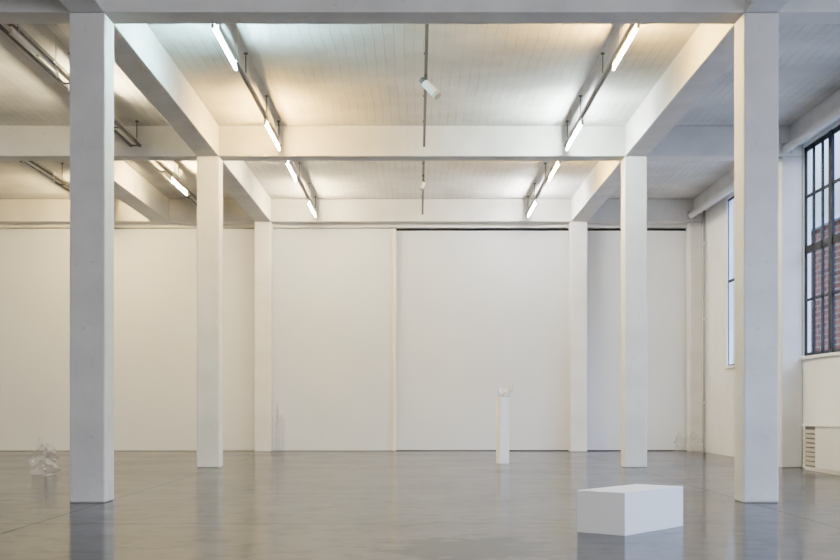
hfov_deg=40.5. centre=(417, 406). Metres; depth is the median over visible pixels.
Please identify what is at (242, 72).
rail
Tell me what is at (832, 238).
window
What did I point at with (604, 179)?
ceiling beam
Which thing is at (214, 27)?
ceiling light
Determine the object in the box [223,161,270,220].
ceiling beam
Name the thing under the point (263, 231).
concrete column
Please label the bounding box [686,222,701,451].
concrete column
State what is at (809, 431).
vent
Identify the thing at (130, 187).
ceiling beam
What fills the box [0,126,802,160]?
ceiling beam
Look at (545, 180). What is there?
rail
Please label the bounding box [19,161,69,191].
rail
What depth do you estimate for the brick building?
37.73 m
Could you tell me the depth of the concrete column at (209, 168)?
20.48 m
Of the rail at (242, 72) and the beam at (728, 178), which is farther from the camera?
the beam at (728, 178)
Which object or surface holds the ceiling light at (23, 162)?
attached to the rail at (32, 162)
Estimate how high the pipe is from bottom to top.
5.790 m
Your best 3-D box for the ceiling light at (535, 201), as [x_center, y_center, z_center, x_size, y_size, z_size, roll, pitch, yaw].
[2.652,-4.792,26.380,0.056,0.516,1.884,0,0,0]
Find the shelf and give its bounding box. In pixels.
[801,424,839,427]
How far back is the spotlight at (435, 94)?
15.93 m
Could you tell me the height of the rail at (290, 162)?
0.410 m
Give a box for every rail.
[0,24,140,146]
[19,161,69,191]
[147,161,196,206]
[217,24,281,146]
[289,161,316,214]
[421,161,424,214]
[423,24,428,146]
[526,161,556,214]
[564,24,633,146]
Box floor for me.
[0,450,839,559]
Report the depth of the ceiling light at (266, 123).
19.16 m
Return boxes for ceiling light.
[9,26,58,77]
[22,161,54,182]
[170,176,187,195]
[211,24,236,71]
[264,118,279,150]
[285,161,296,181]
[307,199,315,216]
[527,194,536,216]
[548,161,559,181]
[566,96,582,150]
[612,24,639,71]
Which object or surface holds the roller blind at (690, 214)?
attached to the wall at (820, 376)
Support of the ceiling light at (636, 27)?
attached to the rail at (606, 72)
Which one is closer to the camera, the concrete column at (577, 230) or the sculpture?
the sculpture
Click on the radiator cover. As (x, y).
(822, 441)
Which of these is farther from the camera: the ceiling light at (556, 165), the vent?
the ceiling light at (556, 165)
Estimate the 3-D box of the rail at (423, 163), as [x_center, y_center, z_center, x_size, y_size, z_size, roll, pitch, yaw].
[0.110,-4.845,24.277,0.060,0.410,6.545,0,0,0]
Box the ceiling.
[0,24,839,198]
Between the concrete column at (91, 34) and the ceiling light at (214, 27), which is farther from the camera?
the ceiling light at (214, 27)
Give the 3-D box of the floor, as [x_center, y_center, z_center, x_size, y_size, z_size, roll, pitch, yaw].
[-4.570,1.200,10.300,23.260,0.200,37.000,0,0,0]
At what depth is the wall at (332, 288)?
28.15 m
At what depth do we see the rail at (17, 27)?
15.71 m
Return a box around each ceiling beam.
[0,0,839,23]
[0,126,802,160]
[0,199,701,223]
[60,0,103,11]
[65,161,168,220]
[114,24,218,155]
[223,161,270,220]
[571,161,620,220]
[625,24,734,155]
[744,0,788,11]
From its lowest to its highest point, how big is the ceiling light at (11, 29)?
0.516 m
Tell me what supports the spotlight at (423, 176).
hanging from the rail at (423, 163)
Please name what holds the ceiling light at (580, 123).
attached to the rail at (606, 72)
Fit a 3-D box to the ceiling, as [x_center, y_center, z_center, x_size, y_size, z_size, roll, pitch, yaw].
[-4.570,-5.175,10.300,23.260,0.250,37.000,0,0,0]
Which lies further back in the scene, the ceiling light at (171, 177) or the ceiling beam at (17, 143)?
the ceiling light at (171, 177)
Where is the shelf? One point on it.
(806, 425)
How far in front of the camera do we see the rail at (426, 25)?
15.82 m
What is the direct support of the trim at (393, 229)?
attached to the wall at (332, 288)
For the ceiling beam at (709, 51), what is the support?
attached to the ceiling
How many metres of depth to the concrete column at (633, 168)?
20.48 m
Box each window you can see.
[724,196,733,368]
[800,125,839,359]
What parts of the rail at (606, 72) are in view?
hanger rod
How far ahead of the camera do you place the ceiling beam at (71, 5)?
12.82 m
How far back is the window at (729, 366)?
25.53 m
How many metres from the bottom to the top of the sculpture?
0.269 m
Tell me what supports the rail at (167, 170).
hanging from the ceiling
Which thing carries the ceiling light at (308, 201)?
attached to the rail at (290, 162)
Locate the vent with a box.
[804,426,814,467]
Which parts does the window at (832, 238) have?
sill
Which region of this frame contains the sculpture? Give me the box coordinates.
[498,384,512,396]
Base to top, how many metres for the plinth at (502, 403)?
1.283 m
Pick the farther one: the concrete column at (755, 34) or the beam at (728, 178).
the beam at (728, 178)
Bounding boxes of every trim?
[392,228,395,450]
[396,229,685,230]
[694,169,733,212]
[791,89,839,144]
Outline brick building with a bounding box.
[811,212,839,351]
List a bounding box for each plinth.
[496,397,508,463]
[577,484,682,535]
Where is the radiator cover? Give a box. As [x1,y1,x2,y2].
[801,424,839,474]
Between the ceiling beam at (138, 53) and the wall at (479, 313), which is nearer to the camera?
the ceiling beam at (138, 53)
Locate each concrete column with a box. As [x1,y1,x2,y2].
[70,13,113,502]
[197,156,222,467]
[254,222,272,451]
[569,222,586,451]
[621,156,646,467]
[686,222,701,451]
[734,13,777,502]
[778,156,801,467]
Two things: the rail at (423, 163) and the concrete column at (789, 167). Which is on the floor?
the concrete column at (789, 167)
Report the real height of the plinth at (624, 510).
0.367 m
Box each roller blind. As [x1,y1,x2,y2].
[687,181,733,218]
[781,106,839,152]
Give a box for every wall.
[0,224,686,450]
[396,231,685,449]
[702,120,839,467]
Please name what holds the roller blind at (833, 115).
attached to the wall at (820, 376)
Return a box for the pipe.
[702,211,706,451]
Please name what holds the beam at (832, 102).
attached to the wall at (820, 376)
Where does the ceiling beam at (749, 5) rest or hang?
attached to the ceiling
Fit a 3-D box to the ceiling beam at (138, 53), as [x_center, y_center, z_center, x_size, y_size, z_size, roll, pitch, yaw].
[-3.777,-4.775,16.942,0.405,0.548,7.061,0,0,0]
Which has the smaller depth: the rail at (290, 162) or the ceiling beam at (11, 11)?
the ceiling beam at (11, 11)
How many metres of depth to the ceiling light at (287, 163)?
22.18 m
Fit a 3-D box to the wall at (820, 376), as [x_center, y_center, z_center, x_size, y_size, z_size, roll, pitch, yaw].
[6.990,-1.975,10.300,0.140,6.150,36.600,0,0,0]
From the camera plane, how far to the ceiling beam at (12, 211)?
27.70 m
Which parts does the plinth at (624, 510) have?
panel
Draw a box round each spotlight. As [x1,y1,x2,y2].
[419,74,440,99]
[420,175,424,189]
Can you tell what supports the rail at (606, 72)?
hanging from the ceiling

